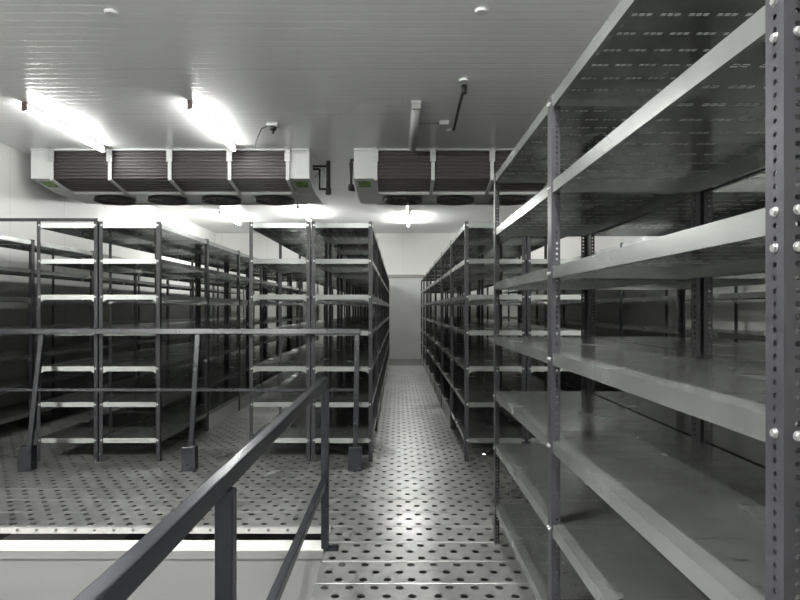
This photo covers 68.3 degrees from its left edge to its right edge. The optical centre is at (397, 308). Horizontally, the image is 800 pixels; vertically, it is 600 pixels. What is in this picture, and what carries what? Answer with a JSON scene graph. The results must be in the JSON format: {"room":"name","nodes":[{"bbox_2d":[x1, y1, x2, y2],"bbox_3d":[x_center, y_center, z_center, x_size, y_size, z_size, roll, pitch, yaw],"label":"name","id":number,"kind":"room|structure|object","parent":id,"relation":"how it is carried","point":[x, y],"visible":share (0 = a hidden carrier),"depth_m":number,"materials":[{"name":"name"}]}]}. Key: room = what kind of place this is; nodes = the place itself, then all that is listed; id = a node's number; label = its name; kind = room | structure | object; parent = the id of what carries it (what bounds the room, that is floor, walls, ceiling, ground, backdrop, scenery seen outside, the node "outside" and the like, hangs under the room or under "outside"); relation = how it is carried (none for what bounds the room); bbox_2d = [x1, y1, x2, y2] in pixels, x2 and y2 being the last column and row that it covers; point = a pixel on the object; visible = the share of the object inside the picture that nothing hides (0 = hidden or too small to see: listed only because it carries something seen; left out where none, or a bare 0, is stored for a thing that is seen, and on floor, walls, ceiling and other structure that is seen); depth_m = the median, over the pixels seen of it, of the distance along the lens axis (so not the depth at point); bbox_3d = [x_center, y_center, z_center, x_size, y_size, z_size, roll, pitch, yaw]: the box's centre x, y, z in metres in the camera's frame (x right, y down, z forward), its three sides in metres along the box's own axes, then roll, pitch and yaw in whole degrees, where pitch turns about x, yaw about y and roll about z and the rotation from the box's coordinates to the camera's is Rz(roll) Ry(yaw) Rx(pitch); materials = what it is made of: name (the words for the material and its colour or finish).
{"room":"warehouse","nodes":[
{"label":"warehouse","id":0,"kind":"room"},
{"bbox_2d":[0,143,215,539],"bbox_3d":[-4.680,0.910,4.500,0.120,5.920,21.240,0,0,0],"label":"wall","id":1,"kind":"structure","parent":0,"point":[21,196],"depth_m":8.01,"materials":[{"name":"white paint"}]},
{"bbox_2d":[0,540,323,550],"bbox_3d":[-2.517,1.336,3.336,4.204,0.008,0.128,0,0,0],"label":"trim","id":2,"kind":"structure","parent":1,"relation":"attached to","point":[5,545],"depth_m":3.32,"materials":[{"name":"white"}]},
{"bbox_2d":[0,549,325,599],"bbox_3d":[-2.517,2.605,3.333,4.204,2.528,0.135,0,0,0],"label":"wall","id":3,"kind":"structure","parent":1,"relation":"attached to","point":[24,575],"depth_m":3.27,"materials":[{"name":"white paint"}]},
{"bbox_2d":[0,526,330,532],"bbox_3d":[-2.502,1.284,3.436,4.226,0.035,0.027,0,0,0],"label":"trim","id":4,"kind":"structure","parent":1,"relation":"attached to","point":[3,529],"depth_m":3.42,"materials":[{"name":"metal"}]},
{"bbox_2d":[123,461,566,597],"bbox_3d":[-0.760,3.920,4.500,7.720,0.100,21.000,0,0,0],"label":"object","id":5,"kind":"structure","parent":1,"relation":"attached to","point":[130,536],"depth_m":9.99,"materials":[{"name":"metal"}]},
{"bbox_2d":[0,365,578,599],"bbox_3d":[-0.760,1.292,3.690,7.710,0.045,19.197,0,0,0],"label":"floor","id":6,"kind":"structure","parent":0,"point":[410,406],"depth_m":4.06,"materials":[{"name":"grey metal"}]},
{"bbox_2d":[0,235,243,423],"bbox_3d":[-4.082,0.271,9.220,0.505,1.998,10.980,0,0,0],"label":"shelving rack","id":7,"kind":"object","parent":6,"relation":"on","point":[9,413],"visible":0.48,"depth_m":7.08,"materials":[{"name":"metal"}]},
{"bbox_2d":[37,221,297,461],"bbox_3d":[-2.748,0.271,9.777,0.505,1.998,9.765,0,0,0],"label":"shelving rack","id":8,"kind":"object","parent":6,"relation":"on","point":[87,431],"visible":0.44,"depth_m":5.95,"materials":[{"name":"metal"}]},
{"bbox_2d":[0,218,98,221],"bbox_3d":[-3.555,-0.742,4.909,2.120,0.024,0.031,0,0,0],"label":"bar","id":9,"kind":"object","parent":8,"relation":"on","point":[1,219],"visible":1,"depth_m":4.89,"materials":[{"name":"metal"}]},
{"bbox_2d":[0,329,361,470],"bbox_3d":[-1.959,0.715,4.739,3.352,1.109,0.257,0,0,0],"label":"barrier","id":10,"kind":"object","parent":6,"relation":"on","point":[27,454],"visible":1,"depth_m":4.75,"materials":[{"name":"metal"}]},
{"bbox_2d":[73,377,338,599],"bbox_3d":[-0.376,0.965,1.260,0.090,1.210,3.781,0,0,0],"label":"handrail","id":11,"kind":"object","parent":6,"relation":"on","point":[124,576],"visible":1,"depth_m":1.30,"materials":[{"name":"metal"}]},
{"bbox_2d":[99,221,317,461],"bbox_3d":[-2.231,0.271,9.777,0.505,1.998,9.765,0,0,0],"label":"shelving rack","id":12,"kind":"object","parent":6,"relation":"on","point":[156,428],"visible":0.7,"depth_m":6.04,"materials":[{"name":"metal"}]},
{"bbox_2d":[209,371,298,429],"bbox_3d":[-1.990,1.192,10.275,0.012,0.154,8.250,0,0,0],"label":"shelf","id":13,"kind":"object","parent":12,"relation":"attached to","point":[220,415],"depth_m":7.25,"materials":[{"name":"white metal"}]},
{"bbox_2d":[249,221,368,461],"bbox_3d":[-0.983,0.271,9.777,0.505,1.998,9.765,0,0,0],"label":"shelving rack","id":14,"kind":"object","parent":6,"relation":"on","point":[297,237],"visible":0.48,"depth_m":5.58,"materials":[{"name":"metal"}]},
{"bbox_2d":[312,221,388,461],"bbox_3d":[-0.466,0.271,9.777,0.505,1.998,9.765,0,0,0],"label":"shelving rack","id":15,"kind":"object","parent":6,"relation":"on","point":[362,266],"visible":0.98,"depth_m":5.84,"materials":[{"name":"metal"}]},
{"bbox_2d":[378,373,385,421],"bbox_3d":[-0.225,1.192,10.275,0.012,0.154,8.250,0,0,0],"label":"trim","id":16,"kind":"structure","parent":15,"relation":"attached to","point":[385,373],"depth_m":8.08,"materials":[{"name":"white metal"}]},
{"bbox_2d":[421,221,525,461],"bbox_3d":[0.808,0.271,9.605,0.505,1.998,9.420,0,0,0],"label":"shelving rack","id":17,"kind":"object","parent":6,"relation":"on","point":[456,365],"visible":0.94,"depth_m":6.14,"materials":[{"name":"metal"}]},
{"bbox_2d":[421,356,449,424],"bbox_3d":[0.568,1.192,10.300,0.012,0.154,7.800,0,0,0],"label":"shelf","id":18,"kind":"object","parent":17,"relation":"attached to","point":[444,407],"depth_m":8.19,"materials":[{"name":"white metal"}]},
{"bbox_2d":[444,237,583,443],"bbox_3d":[1.325,0.271,9.605,0.505,1.998,9.420,0,0,0],"label":"shelving rack","id":19,"kind":"object","parent":6,"relation":"on","point":[511,248],"visible":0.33,"depth_m":6.24,"materials":[{"name":"metal"}]},
{"bbox_2d":[493,0,799,599],"bbox_3d":[0.770,0.271,1.997,0.510,1.998,2.415,0,0,0],"label":"shelving rack","id":20,"kind":"object","parent":6,"relation":"on","point":[628,477],"visible":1,"depth_m":1.59,"materials":[{"name":"silver metal"}]},
{"bbox_2d":[502,236,799,390],"bbox_3d":[2.703,0.271,8.455,0.505,1.998,11.970,0,0,0],"label":"shelving rack","id":21,"kind":"object","parent":6,"relation":"on","point":[568,378],"visible":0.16,"depth_m":6.46,"materials":[{"name":"metal"}]},
{"bbox_2d":[589,65,799,587],"bbox_3d":[1.290,0.271,2.000,0.505,1.998,2.410,0,0,0],"label":"shelving rack","id":22,"kind":"object","parent":6,"relation":"on","point":[744,194],"visible":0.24,"depth_m":2.42,"materials":[{"name":"grey metal"}]},
{"bbox_2d":[216,233,517,447],"bbox_3d":[-0.760,0.910,15.060,7.720,5.920,0.120,0,0,0],"label":"wall","id":23,"kind":"structure","parent":0,"point":[402,253],"depth_m":15.00,"materials":[{"name":"white paint"}]},
{"bbox_2d":[389,359,422,364],"bbox_3d":[-0.760,1.294,14.146,7.710,0.041,1.705,0,0,0],"label":"trim","id":24,"kind":"structure","parent":23,"relation":"attached to","point":[391,361],"depth_m":14.05,"materials":[{"name":"grey metal"}]},
{"bbox_2d":[389,278,425,358],"bbox_3d":[0.190,0.244,14.973,1.060,2.058,0.046,0,0,0],"label":"door","id":25,"kind":"structure","parent":23,"relation":"in","point":[404,293],"depth_m":14.95,"materials":[{"name":"metal"}]},
{"bbox_2d":[388,275,429,340],"bbox_3d":[0.190,0.202,14.959,1.220,2.143,0.078,0,0,0],"label":"trim","id":26,"kind":"structure","parent":23,"relation":"attached to","point":[389,276],"depth_m":14.92,"materials":[{"name":"grey metal"}]},
{"bbox_2d":[0,0,750,232],"bbox_3d":[-0.760,-1.990,4.500,7.720,0.120,21.000,0,0,0],"label":"ceiling","id":27,"kind":"structure","parent":0,"point":[336,77],"depth_m":4.88,"materials":[{"name":"white paint"}]},
{"bbox_2d":[21,101,105,152],"bbox_3d":[-3.470,-1.885,6.220,0.048,0.088,1.500,0,0,0],"label":"ceiling lamp","id":28,"kind":"object","parent":27,"relation":"attached to","point":[24,104],"visible":1,"depth_m":6.05,"materials":[{"name":"white plastic"}]},
{"bbox_2d":[104,8,118,16],"bbox_3d":[-1.860,-1.920,3.830,0.090,0.018,0.090,0,0,0],"label":"ceiling vent","id":29,"kind":"object","parent":27,"relation":"in","point":[109,12],"visible":1,"depth_m":3.81,"materials":[{"name":"white plastic"}]},
{"bbox_2d":[30,147,330,205],"bbox_3d":[-2.632,-1.679,7.940,3.592,0.500,1.850,0,0,0],"label":"cooler","id":30,"kind":"object","parent":27,"relation":"attached to","point":[170,176],"visible":0.99,"depth_m":7.13,"materials":[{"name":"white metal"}]},
{"bbox_2d":[187,100,235,151],"bbox_3d":[-1.920,-1.885,6.180,0.048,0.088,1.500,0,0,0],"label":"ceiling lamp","id":31,"kind":"object","parent":27,"relation":"attached to","point":[191,105],"visible":1,"depth_m":6.02,"materials":[{"name":"white plastic"}]},
{"bbox_2d":[218,210,240,224],"bbox_3d":[-3.480,-1.885,12.250,0.048,0.088,1.500,0,0,0],"label":"ceiling lamp","id":32,"kind":"object","parent":27,"relation":"attached to","point":[219,211],"visible":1,"depth_m":12.12,"materials":[{"name":"white plastic"}]},
{"bbox_2d":[255,123,279,147],"bbox_3d":[-1.516,-1.881,6.520,0.173,0.096,0.989,0,0,-29],"label":"sensor","id":33,"kind":"object","parent":27,"relation":"attached to","point":[272,126],"visible":1,"depth_m":6.14,"materials":[{"name":"white plastic"}]},
{"bbox_2d":[297,205,310,221],"bbox_3d":[-1.860,-1.885,11.700,0.048,0.088,1.500,0,0,0],"label":"ceiling lamp","id":34,"kind":"object","parent":27,"relation":"attached to","point":[299,208],"visible":0.92,"depth_m":11.62,"materials":[{"name":"white plastic"}]},
{"bbox_2d":[407,212,410,226],"bbox_3d":[0.230,-1.885,12.450,0.048,0.088,1.500,0,0,0],"label":"ceiling lamp","id":35,"kind":"object","parent":27,"relation":"attached to","point":[409,213],"visible":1,"depth_m":12.04,"materials":[{"name":"white plastic"}]},
{"bbox_2d":[409,100,420,151],"bbox_3d":[0.170,-1.890,6.200,0.090,0.078,1.500,0,0,0],"label":"ceiling lamp","id":36,"kind":"object","parent":27,"relation":"attached to","point":[415,104],"visible":1,"depth_m":5.95,"materials":[{"name":"grey plastic"}]},
{"bbox_2d":[419,120,448,128],"bbox_3d":[0.368,-1.907,6.100,0.304,0.045,0.160,0,0,0],"label":"junction box","id":37,"kind":"object","parent":27,"relation":"attached to","point":[443,124],"visible":0.98,"depth_m":6.06,"materials":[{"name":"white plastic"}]},
{"bbox_2d":[348,147,547,205],"bbox_3d":[1.093,-1.683,7.940,3.409,0.493,1.850,0,0,0],"label":"cooler","id":38,"kind":"object","parent":27,"relation":"attached to","point":[432,175],"visible":0.68,"depth_m":7.14,"materials":[{"name":"white metal"}]},
{"bbox_2d":[452,84,466,130],"bbox_3d":[0.585,-1.894,5.663,0.048,0.070,1.194,0,0,1],"label":"hose","id":39,"kind":"object","parent":27,"relation":"attached to","point":[464,86],"visible":1,"depth_m":5.38,"materials":[{"name":"black rubber"}]},
{"bbox_2d":[459,77,468,82],"bbox_3d":[0.555,-1.920,4.960,0.090,0.018,0.090,0,0,0],"label":"ceiling vent","id":40,"kind":"object","parent":27,"relation":"in","point":[464,79],"visible":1,"depth_m":4.93,"materials":[{"name":"white plastic"}]},
{"bbox_2d":[475,7,488,15],"bbox_3d":[0.540,-1.920,3.810,0.090,0.018,0.090,0,0,0],"label":"ceiling vent","id":41,"kind":"object","parent":27,"relation":"in","point":[480,11],"visible":1,"depth_m":3.79,"materials":[{"name":"white plastic"}]},
{"bbox_2d":[521,236,799,386],"bbox_3d":[3.160,0.910,4.500,0.120,5.920,21.240,0,0,0],"label":"wall","id":42,"kind":"structure","parent":0,"point":[751,313],"depth_m":7.51,"materials":[{"name":"white paint"}]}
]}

